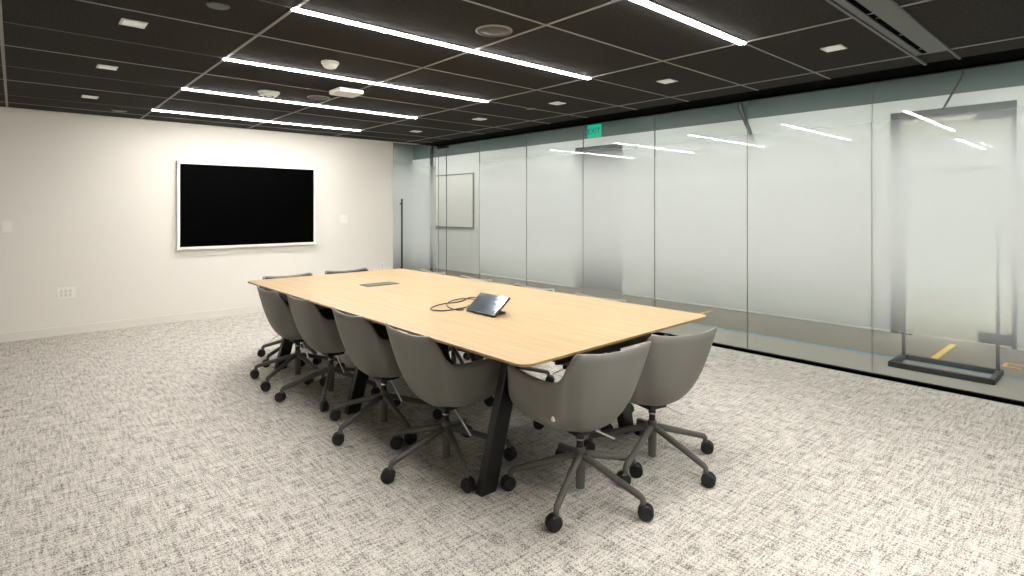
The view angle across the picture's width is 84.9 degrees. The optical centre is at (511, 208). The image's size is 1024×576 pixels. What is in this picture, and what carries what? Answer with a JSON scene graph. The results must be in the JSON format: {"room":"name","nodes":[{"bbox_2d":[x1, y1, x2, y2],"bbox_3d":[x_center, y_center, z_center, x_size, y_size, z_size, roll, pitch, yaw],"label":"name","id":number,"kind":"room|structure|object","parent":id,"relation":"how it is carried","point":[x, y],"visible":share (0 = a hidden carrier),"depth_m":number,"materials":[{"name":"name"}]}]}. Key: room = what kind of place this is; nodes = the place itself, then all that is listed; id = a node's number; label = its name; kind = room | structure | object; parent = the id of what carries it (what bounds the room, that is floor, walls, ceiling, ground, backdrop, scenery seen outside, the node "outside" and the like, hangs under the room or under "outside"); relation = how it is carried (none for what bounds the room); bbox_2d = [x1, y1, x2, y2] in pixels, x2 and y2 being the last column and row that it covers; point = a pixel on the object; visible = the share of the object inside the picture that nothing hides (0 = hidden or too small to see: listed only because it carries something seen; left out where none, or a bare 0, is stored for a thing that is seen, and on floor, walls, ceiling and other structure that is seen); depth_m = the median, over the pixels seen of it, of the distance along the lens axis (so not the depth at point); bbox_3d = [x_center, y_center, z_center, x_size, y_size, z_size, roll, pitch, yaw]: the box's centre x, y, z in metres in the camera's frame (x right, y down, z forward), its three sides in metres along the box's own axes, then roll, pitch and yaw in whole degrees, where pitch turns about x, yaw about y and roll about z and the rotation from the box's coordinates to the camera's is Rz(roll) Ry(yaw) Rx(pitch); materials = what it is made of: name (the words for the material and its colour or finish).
{"room":"conference room","nodes":[
{"label":"conference room","id":0,"kind":"room"},
{"bbox_2d":[0,107,392,332],"bbox_3d":[-4.145,0.163,6.898,5.960,2.445,0.120,0,0,-42],"label":"wall","id":1,"kind":"structure","parent":0,"point":[89,201],"depth_m":6.58,"materials":[{"name":"beige paint"}]},
{"bbox_2d":[0,0,7,107],"bbox_3d":[-2.053,-1.059,2.222,0.018,0.006,9.650,0,0,-42],"label":"trim","id":2,"kind":"structure","parent":1,"relation":"attached to","point":[1,18],"depth_m":3.82,"materials":[{"name":"grey metal"}]},
{"bbox_2d":[2,221,11,232],"bbox_3d":[-5.253,0.185,5.826,0.080,0.125,0.011,0,0,-42],"label":"light switch","id":3,"kind":"object","parent":1,"relation":"attached to","point":[6,225],"visible":1,"depth_m":5.82,"materials":[{"name":"white plastic"}]},
{"bbox_2d":[57,287,74,298],"bbox_3d":[-4.894,0.922,6.145,0.160,0.125,0.010,0,0,-42],"label":"wall outlet","id":4,"kind":"object","parent":1,"relation":"attached to","point":[65,292],"visible":1,"depth_m":6.14,"materials":[{"name":"white plastic"}]},
{"bbox_2d":[0,305,263,342],"bbox_3d":[-4.100,1.335,6.848,5.960,0.100,0.014,0,0,-42],"label":"baseboard","id":5,"kind":"structure","parent":1,"relation":"attached to","point":[138,322],"depth_m":6.48,"materials":[{"name":"beige paint"}]},
{"bbox_2d":[140,0,308,118],"bbox_3d":[-1.182,-1.059,2.996,0.018,0.006,9.650,0,0,-42],"label":"trim","id":6,"kind":"structure","parent":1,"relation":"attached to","point":[303,1],"depth_m":3.67,"materials":[{"name":"grey metal"}]},
{"bbox_2d":[176,161,315,249],"bbox_3d":[-3.444,-0.043,7.400,1.725,1.087,0.060,0,0,-42],"label":"wall display","id":7,"kind":"object","parent":1,"relation":"attached to","point":[219,205],"visible":1,"depth_m":7.31,"materials":[{"name":"black glass"}]},
{"bbox_2d":[339,215,346,222],"bbox_3d":[-2.495,0.148,8.278,0.125,0.125,0.007,0,0,-42],"label":"blank plate","id":8,"kind":"object","parent":1,"relation":"attached to","point":[342,218],"visible":1,"depth_m":8.27,"materials":[{"name":"white plastic"}]},
{"bbox_2d":[380,262,383,269],"bbox_3d":[-2.015,0.885,8.701,0.075,0.115,0.010,0,0,-42],"label":"wall outlet","id":9,"kind":"object","parent":1,"relation":"attached to","point":[381,263],"visible":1,"depth_m":8.69,"materials":[{"name":"white plastic"}]},
{"bbox_2d":[393,142,435,268],"bbox_3d":[-1.589,0.166,9.135,0.823,2.439,0.150,0,0,-42],"label":"door","id":10,"kind":"structure","parent":1,"relation":"in","point":[414,192],"depth_m":9.12,"materials":[{"name":"grey"}]},
{"bbox_2d":[246,0,620,128],"bbox_3d":[-0.300,-1.059,3.779,0.018,0.006,9.650,0,0,-42],"label":"trim","id":11,"kind":"structure","parent":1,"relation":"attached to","point":[613,1],"depth_m":3.64,"materials":[{"name":"grey metal"}]},
{"bbox_2d":[393,144,412,265],"bbox_3d":[-4.462,-0.090,12.165,5.480,2.950,0.120,0,0,-42],"label":"wall","id":12,"kind":"structure","parent":0,"point":[402,154],"depth_m":13.69,"materials":[{"name":"grey paint"}]},
{"bbox_2d":[0,265,1023,575],"bbox_3d":[1.354,1.435,7.889,15.500,0.100,16.000,0,0,-42],"label":"floor","id":13,"kind":"structure","parent":0,"point":[151,450],"depth_m":2.94,"materials":[{"name":"carpet"}]},
{"bbox_2d":[257,273,321,367],"bbox_3d":[-1.976,1.007,5.202,0.738,0.754,0.722,0,0,-42],"label":"office chair","id":14,"kind":"object","parent":13,"relation":"on","point":[261,352],"visible":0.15,"depth_m":5.23,"materials":[{"name":"grey plastic"}]},
{"bbox_2d":[250,285,344,391],"bbox_3d":[-1.733,1.004,4.595,0.725,0.760,0.735,0,0,-41],"label":"office chair","id":15,"kind":"object","parent":13,"relation":"on","point":[277,310],"visible":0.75,"depth_m":4.41,"materials":[{"name":"grey plastic"}]},
{"bbox_2d":[274,292,379,411],"bbox_3d":[-1.370,1.004,4.191,0.737,0.760,0.728,0,0,-41],"label":"office chair","id":16,"kind":"object","parent":13,"relation":"on","point":[317,326],"visible":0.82,"depth_m":3.99,"materials":[{"name":"grey plastic"}]},
{"bbox_2d":[320,268,368,352],"bbox_3d":[-1.574,1.004,5.594,0.714,0.760,0.746,0,0,-42],"label":"office chair","id":17,"kind":"object","parent":13,"relation":"on","point":[360,269],"visible":0.02,"depth_m":5.80,"materials":[{"name":"grey plastic"}]},
{"bbox_2d":[330,306,442,445],"bbox_3d":[-0.806,1.004,3.548,0.738,0.760,0.719,0,0,-41],"label":"office chair","id":18,"kind":"object","parent":13,"relation":"on","point":[367,344],"visible":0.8,"depth_m":3.39,"materials":[{"name":"grey plastic"}]},
{"bbox_2d":[407,269,448,345],"bbox_3d":[-0.935,0.994,5.296,0.752,0.780,0.714,0,0,-42],"label":"office chair","id":19,"kind":"object","parent":13,"relation":"on","point":[422,270],"visible":0.02,"depth_m":5.50,"materials":[{"name":"grey"}]},
{"bbox_2d":[430,146,432,271],"bbox_3d":[-1.353,0.163,9.424,0.040,2.445,0.050,0,0,-42],"label":"trim","id":20,"kind":"structure","parent":13,"relation":"on","point":[431,147],"depth_m":9.41,"materials":[{"name":"black metal"}]},
{"bbox_2d":[380,323,516,492],"bbox_3d":[-0.384,1.003,3.036,0.719,0.762,0.756,0,0,-41],"label":"office chair","id":21,"kind":"object","parent":13,"relation":"on","point":[427,367],"visible":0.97,"depth_m":2.87,"materials":[{"name":"grey plastic"}]},
{"bbox_2d":[448,275,492,363],"bbox_3d":[-0.524,0.995,4.791,0.717,0.778,0.746,0,0,-42],"label":"office chair","id":22,"kind":"object","parent":13,"relation":"on","point":[454,351],"visible":0.1,"depth_m":4.80,"materials":[{"name":"grey plastic"}]},
{"bbox_2d":[248,269,705,496],"bbox_3d":[-0.561,1.005,4.062,1.554,0.760,3.545,0,0,-42],"label":"conference table","id":23,"kind":"object","parent":13,"relation":"on","point":[537,327],"visible":0.77,"depth_m":3.32,"materials":[{"name":"brown wood"}]},
{"bbox_2d":[360,282,398,286],"bbox_3d":[-1.099,0.624,4.641,0.290,0.010,0.150,0,0,-42],"label":"box","id":24,"kind":"object","parent":23,"relation":"on","point":[381,283],"visible":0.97,"depth_m":4.61,"materials":[{"name":"grey metal"}]},
{"bbox_2d":[430,297,475,310],"bbox_3d":[-0.313,0.617,3.656,0.404,0.015,0.481,0,0,-1],"label":"cable","id":25,"kind":"object","parent":23,"relation":"on","point":[468,297],"visible":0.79,"depth_m":3.57,"materials":[{"name":"black plastic"}]},
{"bbox_2d":[446,298,474,310],"bbox_3d":[-0.302,0.617,3.647,0.256,0.016,0.474,0,0,-13],"label":"cable","id":26,"kind":"object","parent":23,"relation":"on","point":[459,298],"visible":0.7,"depth_m":3.74,"materials":[{"name":"black plastic"}]},
{"bbox_2d":[466,292,509,316],"bbox_3d":[-0.140,0.572,3.348,0.134,0.107,0.274,0,0,-42],"label":"panel","id":27,"kind":"object","parent":23,"relation":"on","point":[491,305],"visible":1,"depth_m":3.32,"materials":[{"name":"black"}]},
{"bbox_2d":[484,283,554,406],"bbox_3d":[0.014,0.995,4.241,0.738,0.778,0.722,0,0,-42],"label":"office chair","id":28,"kind":"object","parent":13,"relation":"on","point":[489,401],"visible":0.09,"depth_m":4.36,"materials":[{"name":"grey plastic"}]},
{"bbox_2d":[500,341,653,532],"bbox_3d":[0.356,1.004,2.732,0.722,0.760,0.736,0,0,-34],"label":"office chair","id":29,"kind":"object","parent":13,"relation":"on","point":[593,390],"visible":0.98,"depth_m":2.54,"materials":[{"name":"grey plastic"}]},
{"bbox_2d":[533,292,633,430],"bbox_3d":[0.412,0.997,3.733,0.714,0.775,0.746,0,0,-42],"label":"office chair","id":30,"kind":"object","parent":13,"relation":"on","point":[538,426],"visible":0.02,"depth_m":3.73,"materials":[{"name":"grey plastic"}]},
{"bbox_2d":[584,327,717,487],"bbox_3d":[0.790,1.004,3.059,0.737,0.760,0.724,0,0,-29],"label":"office chair","id":31,"kind":"object","parent":13,"relation":"on","point":[673,365],"visible":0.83,"depth_m":2.88,"materials":[{"name":"grey plastic"}]},
{"bbox_2d":[651,332,1023,406],"bbox_3d":[1.958,1.372,5.784,0.052,0.026,9.650,0,0,-42],"label":"sill","id":32,"kind":"structure","parent":13,"relation":"on","point":[813,363],"depth_m":4.60,"materials":[{"name":"black metal"}]},
{"bbox_2d":[438,150,438,272],"bbox_3d":[-1.158,0.155,9.296,0.012,2.407,0.234,0,0,-42],"label":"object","id":33,"kind":"structure","parent":32,"relation":"on","point":[438,150],"depth_m":9.39,"materials":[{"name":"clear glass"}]},
{"bbox_2d":[446,148,446,274],"bbox_3d":[-0.786,0.155,8.877,0.012,2.407,0.874,0,0,-42],"label":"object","id":34,"kind":"structure","parent":32,"relation":"on","point":[446,148],"depth_m":9.20,"materials":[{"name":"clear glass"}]},
{"bbox_2d":[479,133,526,285],"bbox_3d":[-0.145,0.155,8.155,0.012,2.407,1.044,0,0,-42],"label":"glass panel","id":35,"kind":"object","parent":32,"relation":"on","point":[502,190],"depth_m":8.12,"materials":[{"name":"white glass"}]},
{"bbox_2d":[527,125,582,271],"bbox_3d":[0.547,0.155,7.376,0.012,2.407,1.029,0,0,-42],"label":"glass panel","id":36,"kind":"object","parent":32,"relation":"on","point":[554,189],"depth_m":7.34,"materials":[{"name":"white glass"}]},
{"bbox_2d":[583,114,654,306],"bbox_3d":[1.237,0.155,6.598,0.012,2.407,1.039,0,0,-42],"label":"glass panel","id":37,"kind":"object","parent":32,"relation":"on","point":[619,192],"depth_m":6.56,"materials":[{"name":"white glass"}]},
{"bbox_2d":[655,101,747,348],"bbox_3d":[1.933,0.155,5.815,0.012,2.407,1.044,0,0,-42],"label":"glass panel","id":38,"kind":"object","parent":32,"relation":"on","point":[701,195],"depth_m":5.76,"materials":[{"name":"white glass"}]},
{"bbox_2d":[748,82,871,371],"bbox_3d":[2.631,0.155,5.028,0.012,2.407,1.048,0,0,-42],"label":"glass panel","id":39,"kind":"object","parent":32,"relation":"on","point":[810,201],"depth_m":4.98,"materials":[{"name":"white glass"}]},
{"bbox_2d":[872,60,1023,398],"bbox_3d":[3.332,0.155,4.239,0.012,2.407,1.050,0,0,-42],"label":"glass panel","id":40,"kind":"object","parent":32,"relation":"on","point":[948,203],"depth_m":4.24,"materials":[{"name":"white glass"}]},
{"bbox_2d":[659,323,1023,400],"bbox_3d":[0.962,1.387,7.540,0.810,0.004,16.000,0,0,-42],"label":"floor strip","id":41,"kind":"object","parent":13,"relation":"on","point":[1010,388],"depth_m":5.15,"materials":[{"name":"grey concrete"}]},
{"bbox_2d":[888,307,1003,384],"bbox_3d":[3.707,0.510,4.802,0.430,1.750,0.720,0,0,-42],"label":"display stand","id":42,"kind":"object","parent":41,"relation":"on","point":[997,373],"visible":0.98,"depth_m":4.76,"materials":[{"name":"black metal"}]},
{"bbox_2d":[689,323,1023,379],"bbox_3d":[1.421,1.387,7.614,0.035,0.005,14.500,0,0,-42],"label":"tape","id":43,"kind":"object","parent":13,"relation":"on","point":[689,323],"visible":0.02,"depth_m":5.44,"materials":[{"name":"blue"}]},
{"bbox_2d":[931,344,955,358],"bbox_3d":[4.186,1.387,5.437,0.880,0.005,0.050,0,0,-42],"label":"tape","id":44,"kind":"object","parent":13,"relation":"on","point":[939,354],"visible":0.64,"depth_m":5.44,"materials":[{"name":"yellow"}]},
{"bbox_2d":[1002,363,1023,369],"bbox_3d":[4.435,1.387,4.931,0.180,0.005,0.165,0,0,-42],"label":"tape","id":45,"kind":"object","parent":13,"relation":"on","point":[1004,364],"visible":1,"depth_m":4.95,"materials":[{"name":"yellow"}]},
{"bbox_2d":[0,0,1023,143],"bbox_3d":[-0.715,-1.110,3.411,6.460,0.100,9.650,0,0,-42],"label":"ceiling","id":46,"kind":"structure","parent":0,"point":[626,24],"depth_m":3.87,"materials":[{"name":"black tile"}]},
{"bbox_2d":[1,94,151,109],"bbox_3d":[-4.794,-1.060,5.091,2.590,0.005,0.012,0,0,-42],"label":"trim","id":47,"kind":"structure","parent":46,"relation":"attached to","point":[1,94],"depth_m":5.51,"materials":[{"name":"grey metal"}]},
{"bbox_2d":[0,65,179,87],"bbox_3d":[-3.858,-1.060,4.037,2.590,0.005,0.012,0,0,-42],"label":"trim","id":48,"kind":"structure","parent":46,"relation":"attached to","point":[0,65],"depth_m":4.44,"materials":[{"name":"grey metal"}]},
{"bbox_2d":[81,95,98,98],"bbox_3d":[-3.986,-1.059,5.287,0.124,0.010,0.124,0,0,-42],"label":"recessed light","id":49,"kind":"object","parent":46,"relation":"in","point":[82,96],"visible":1,"depth_m":5.29,"materials":[{"name":"white plastic"}]},
{"bbox_2d":[96,64,117,70],"bbox_3d":[-3.021,-1.059,4.178,0.124,0.010,0.124,0,0,-42],"label":"recessed light","id":50,"kind":"object","parent":46,"relation":"in","point":[100,66],"visible":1,"depth_m":4.18,"materials":[{"name":"white plastic"}]},
{"bbox_2d":[3,21,222,57],"bbox_3d":[-2.992,-1.060,3.061,2.590,0.005,0.012,0,0,-42],"label":"trim","id":51,"kind":"structure","parent":46,"relation":"attached to","point":[3,21],"depth_m":3.48,"materials":[{"name":"grey metal"}]},
{"bbox_2d":[111,109,126,111],"bbox_3d":[-4.225,-1.057,6.024,0.140,0.012,0.140,0,0,-42],"label":"cover plate","id":52,"kind":"object","parent":46,"relation":"attached to","point":[114,110],"visible":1,"depth_m":5.99,"materials":[{"name":"grey metal"}]},
{"bbox_2d":[119,18,147,28],"bbox_3d":[-2.159,-1.059,3.192,0.124,0.010,0.124,0,0,-42],"label":"recessed light","id":53,"kind":"object","parent":46,"relation":"in","point":[127,22],"visible":1,"depth_m":3.19,"materials":[{"name":"white plastic"}]},
{"bbox_2d":[0,101,425,141],"bbox_3d":[-3.672,-1.060,6.742,6.460,0.005,0.014,0,0,-42],"label":"trim","id":54,"kind":"structure","parent":46,"relation":"attached to","point":[0,101],"depth_m":6.63,"materials":[{"name":"grey metal"}]},
{"bbox_2d":[206,1,229,9],"bbox_3d":[-1.527,-1.057,2.910,0.110,0.012,0.110,0,0,-42],"label":"cover plate","id":55,"kind":"object","parent":46,"relation":"attached to","point":[217,5],"visible":1,"depth_m":2.89,"materials":[{"name":"grey metal"}]},
{"bbox_2d":[1,79,479,133],"bbox_3d":[-2.809,-1.060,5.770,6.460,0.005,0.014,0,0,-42],"label":"trim","id":56,"kind":"structure","parent":46,"relation":"attached to","point":[1,79],"depth_m":5.59,"materials":[{"name":"grey metal"}]},
{"bbox_2d":[152,109,360,130],"bbox_3d":[-2.934,-1.056,6.742,2.387,0.016,0.054,0,0,-42],"label":"recessed light","id":57,"kind":"object","parent":46,"relation":"in","point":[152,109],"visible":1,"depth_m":6.58,"materials":[{"name":"grey plastic"}]},
{"bbox_2d":[258,90,279,98],"bbox_3d":[-2.199,-1.035,5.068,0.184,0.056,0.184,0,0,-42],"label":"smoke detector","id":58,"kind":"object","parent":46,"relation":"attached to","point":[272,94],"visible":1,"depth_m":5.01,"materials":[{"name":"white plastic"}]},
{"bbox_2d":[259,0,291,7],"bbox_3d":[-2.125,-1.060,2.085,2.590,0.005,0.012,0,0,-42],"label":"trim","id":59,"kind":"structure","parent":46,"relation":"attached to","point":[259,0],"depth_m":2.88,"materials":[{"name":"grey metal"}]},
{"bbox_2d":[4,45,549,123],"bbox_3d":[-1.946,-1.060,4.798,6.460,0.005,0.014,0,0,-42],"label":"trim","id":60,"kind":"structure","parent":46,"relation":"attached to","point":[4,45],"depth_m":4.47,"materials":[{"name":"grey metal"}]},
{"bbox_2d":[181,87,417,117],"bbox_3d":[-1.998,-1.056,5.688,2.387,0.016,0.054,0,0,-42],"label":"recessed light","id":61,"kind":"object","parent":46,"relation":"in","point":[182,88],"visible":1,"depth_m":5.51,"materials":[{"name":"grey"}]},
{"bbox_2d":[307,95,329,99],"bbox_3d":[-1.837,-1.058,5.323,0.210,0.011,0.210,0,0,-42],"label":"ceiling speaker","id":62,"kind":"object","parent":46,"relation":"attached to","point":[314,97],"visible":1,"depth_m":5.30,"materials":[{"name":"grey"}]},
{"bbox_2d":[321,60,338,69],"bbox_3d":[-1.311,-1.036,4.038,0.124,0.053,0.124,0,0,-42],"label":"smoke detector","id":63,"kind":"object","parent":46,"relation":"attached to","point":[328,64],"visible":1,"depth_m":4.00,"materials":[{"name":"white plastic"}]},
{"bbox_2d":[329,87,363,97],"bbox_3d":[-1.469,-1.039,4.968,0.236,0.048,0.236,0,0,-42],"label":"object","id":64,"kind":"object","parent":46,"relation":"attached to","point":[340,91],"visible":1,"depth_m":4.92,"materials":[{"name":"white plastic"}]},
{"bbox_2d":[222,57,488,101],"bbox_3d":[-1.131,-1.056,4.712,2.387,0.016,0.054,0,0,-42],"label":"recessed light","id":65,"kind":"object","parent":46,"relation":"in","point":[223,58],"visible":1,"depth_m":4.50,"materials":[{"name":"grey plastic"}]},
{"bbox_2d":[77,0,637,109],"bbox_3d":[-1.083,-1.060,3.826,6.460,0.005,0.014,0,0,-42],"label":"trim","id":66,"kind":"structure","parent":46,"relation":"attached to","point":[77,0],"depth_m":3.64,"materials":[{"name":"grey metal"}]},
{"bbox_2d":[290,6,590,79],"bbox_3d":[-0.265,-1.056,3.736,2.387,0.016,0.054,0,0,-42],"label":"recessed light","id":67,"kind":"object","parent":46,"relation":"in","point":[300,10],"visible":1,"depth_m":3.48,"materials":[{"name":"grey plastic"}]},
{"bbox_2d":[422,118,512,129],"bbox_3d":[-0.549,-1.060,6.974,1.480,0.005,0.012,0,0,-42],"label":"trim","id":68,"kind":"structure","parent":46,"relation":"attached to","point":[422,118],"depth_m":6.92,"materials":[{"name":"grey metal"}]},
{"bbox_2d":[475,25,511,36],"bbox_3d":[-0.107,-1.058,3.329,0.220,0.011,0.220,0,0,-42],"label":"ceiling speaker","id":69,"kind":"object","parent":46,"relation":"attached to","point":[486,30],"visible":1,"depth_m":3.31,"materials":[{"name":"grey"}]},
{"bbox_2d":[489,101,587,117],"bbox_3d":[0.317,-1.060,5.999,1.480,0.005,0.012,0,0,-42],"label":"trim","id":70,"kind":"structure","parent":46,"relation":"attached to","point":[489,101],"depth_m":5.95,"materials":[{"name":"grey metal"}]},
{"bbox_2d":[549,101,565,104],"bbox_3d":[0.453,-1.059,5.604,0.124,0.010,0.124,0,0,-42],"label":"recessed light","id":71,"kind":"object","parent":46,"relation":"in","point":[557,102],"visible":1,"depth_m":5.61,"materials":[{"name":"white plastic"}]},
{"bbox_2d":[463,0,757,90],"bbox_3d":[-0.220,-1.060,2.854,6.460,0.005,0.014,0,0,-42],"label":"trim","id":72,"kind":"structure","parent":46,"relation":"attached to","point":[463,0],"depth_m":3.49,"materials":[{"name":"grey metal"}]},
{"bbox_2d":[332,0,931,136],"bbox_3d":[0.583,-1.059,4.563,0.018,0.006,9.650,0,0,-42],"label":"trim","id":73,"kind":"structure","parent":46,"relation":"attached to","point":[924,0],"depth_m":3.96,"materials":[{"name":"grey metal"}]},
{"bbox_2d":[591,78,688,101],"bbox_3d":[1.184,-1.060,5.023,1.480,0.005,0.012,0,0,-42],"label":"trim","id":74,"kind":"structure","parent":46,"relation":"attached to","point":[591,78],"depth_m":4.96,"materials":[{"name":"grey metal"}]},
{"bbox_2d":[656,79,677,83],"bbox_3d":[1.285,-1.059,4.638,0.124,0.010,0.124,0,0,-42],"label":"recessed light","id":75,"kind":"object","parent":46,"relation":"in","point":[666,81],"visible":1,"depth_m":4.64,"materials":[{"name":"white plastic"}]},
{"bbox_2d":[631,0,747,44],"bbox_3d":[0.585,-1.056,2.779,2.387,0.016,0.054,0,0,-42],"label":"recessed light","id":76,"kind":"object","parent":46,"relation":"in","point":[647,3],"visible":1,"depth_m":3.12,"materials":[{"name":"white plastic"}]},
{"bbox_2d":[403,36,1023,142],"bbox_3d":[1.458,-1.059,5.339,0.018,0.006,9.650,0,0,-42],"label":"trim","id":77,"kind":"structure","parent":46,"relation":"attached to","point":[1022,36],"depth_m":4.67,"materials":[{"name":"grey metal"}]},
{"bbox_2d":[745,43,829,78],"bbox_3d":[2.034,-1.060,4.066,1.480,0.005,0.012,0,0,-42],"label":"trim","id":78,"kind":"structure","parent":46,"relation":"attached to","point":[746,43],"depth_m":3.98,"materials":[{"name":"grey metal"}]},
{"bbox_2d":[820,44,847,51],"bbox_3d":[2.117,-1.059,3.685,0.124,0.010,0.124,0,0,-42],"label":"recessed light","id":79,"kind":"object","parent":46,"relation":"in","point":[839,46],"visible":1,"depth_m":3.69,"materials":[{"name":"white plastic"}]},
{"bbox_2d":[825,0,960,65],"bbox_3d":[1.934,-1.054,2.988,3.060,0.017,0.216,0,0,-42],"label":"ceiling vent","id":80,"kind":"object","parent":46,"relation":"in","point":[889,21],"visible":1,"depth_m":3.20,"materials":[{"name":"grey metal"}]},
{"bbox_2d":[580,151,603,286],"bbox_3d":[1.843,0.158,9.807,0.820,2.455,1.220,0,0,-42],"label":"wall","id":81,"kind":"structure","parent":0,"point":[590,279],"depth_m":10.11,"materials":[{"name":"grey paint"}]},
{"bbox_2d":[604,153,621,285],"bbox_3d":[2.087,0.182,10.023,0.170,2.405,1.020,0,0,-42],"label":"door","id":82,"kind":"structure","parent":81,"relation":"in","point":[608,279],"depth_m":10.26,"materials":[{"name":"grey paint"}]},
{"bbox_2d":[575,143,621,153],"bbox_3d":[1.800,-1.045,9.769,0.935,0.050,1.020,0,0,-42],"label":"ceiling","id":83,"kind":"structure","parent":0,"point":[611,148],"depth_m":9.60,"materials":[{"name":"black"}]},
{"bbox_2d":[412,86,1023,350],"bbox_3d":[2.229,0.090,8.665,0.120,2.590,16.000,0,0,-42],"label":"wall","id":84,"kind":"structure","parent":0,"point":[462,243],"depth_m":7.90,"materials":[{"name":"white paint"}]},
{"bbox_2d":[436,173,473,228],"bbox_3d":[-1.372,-0.180,12.609,0.030,1.200,1.670,0,0,-42],"label":"board","id":85,"kind":"object","parent":84,"relation":"attached to","point":[460,187],"visible":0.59,"depth_m":12.44,"materials":[{"name":"white"}]},
{"bbox_2d":[413,62,1023,159],"bbox_3d":[2.236,-1.385,8.672,0.100,0.360,16.000,0,0,-42],"label":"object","id":86,"kind":"structure","parent":84,"relation":"attached to","point":[1012,74],"depth_m":7.13,"materials":[{"name":"grey paint"}]},
{"bbox_2d":[890,100,1016,349],"bbox_3d":[4.645,0.158,5.929,0.160,2.455,1.060,0,0,-42],"label":"door","id":87,"kind":"structure","parent":84,"relation":"in","point":[1004,109],"depth_m":5.76,"materials":[{"name":"clear glass"}]},
{"bbox_2d":[418,48,1023,146],"bbox_3d":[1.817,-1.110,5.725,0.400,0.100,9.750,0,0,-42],"label":"trim","id":88,"kind":"structure","parent":0,"point":[1015,53],"depth_m":5.01,"materials":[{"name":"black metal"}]},
{"bbox_2d":[902,114,1011,131],"bbox_3d":[6.625,-1.175,8.489,6.220,0.170,6.100,0,0,-42],"label":"ceiling","id":89,"kind":"structure","parent":0,"point":[957,121],"depth_m":7.06,"materials":[{"name":"white paint"}]},
{"bbox_3d":[0.225,-1.615,6.886,5.480,0.100,16.000,0,0,-42],"label":"ceiling","id":90,"kind":"structure","parent":0,"visible":0},
{"bbox_2d":[586,123,602,138],"bbox_3d":[1.236,-1.315,8.399,0.060,0.500,0.280,0,0,-42],"label":"exit sign","id":91,"kind":"object","parent":90,"relation":"hanging from","point":[594,131],"visible":0.79,"depth_m":8.39,"materials":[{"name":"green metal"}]},
{"bbox_2d":[737,103,754,141],"bbox_3d":[3.033,-1.213,7.277,0.067,0.710,0.254,0,0,-42],"label":"brace","id":92,"kind":"object","parent":90,"relation":"hanging from","point":[739,105],"visible":0.56,"depth_m":7.26,"materials":[{"name":"grey metal"}]},
{"bbox_2d":[942,70,963,109],"bbox_3d":[4.467,-1.288,5.662,0.023,0.556,0.201,0,0,-42],"label":"brace","id":93,"kind":"object","parent":90,"relation":"hanging from","point":[962,71],"visible":0.6,"depth_m":5.65,"materials":[{"name":"grey metal"}]},
{"bbox_3d":[2.656,0.163,-0.129,6.800,2.445,0.120,0,0,-42],"label":"wall","id":94,"kind":"structure","parent":0,"visible":0},
{"bbox_2d":[437,145,448,149],"bbox_3d":[-1.145,-1.022,9.287,0.060,0.053,0.250,0,0,-42],"label":"fitting","id":95,"kind":"object","parent":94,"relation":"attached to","point":[443,146],"visible":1,"depth_m":9.22,"materials":[{"name":"black metal"}]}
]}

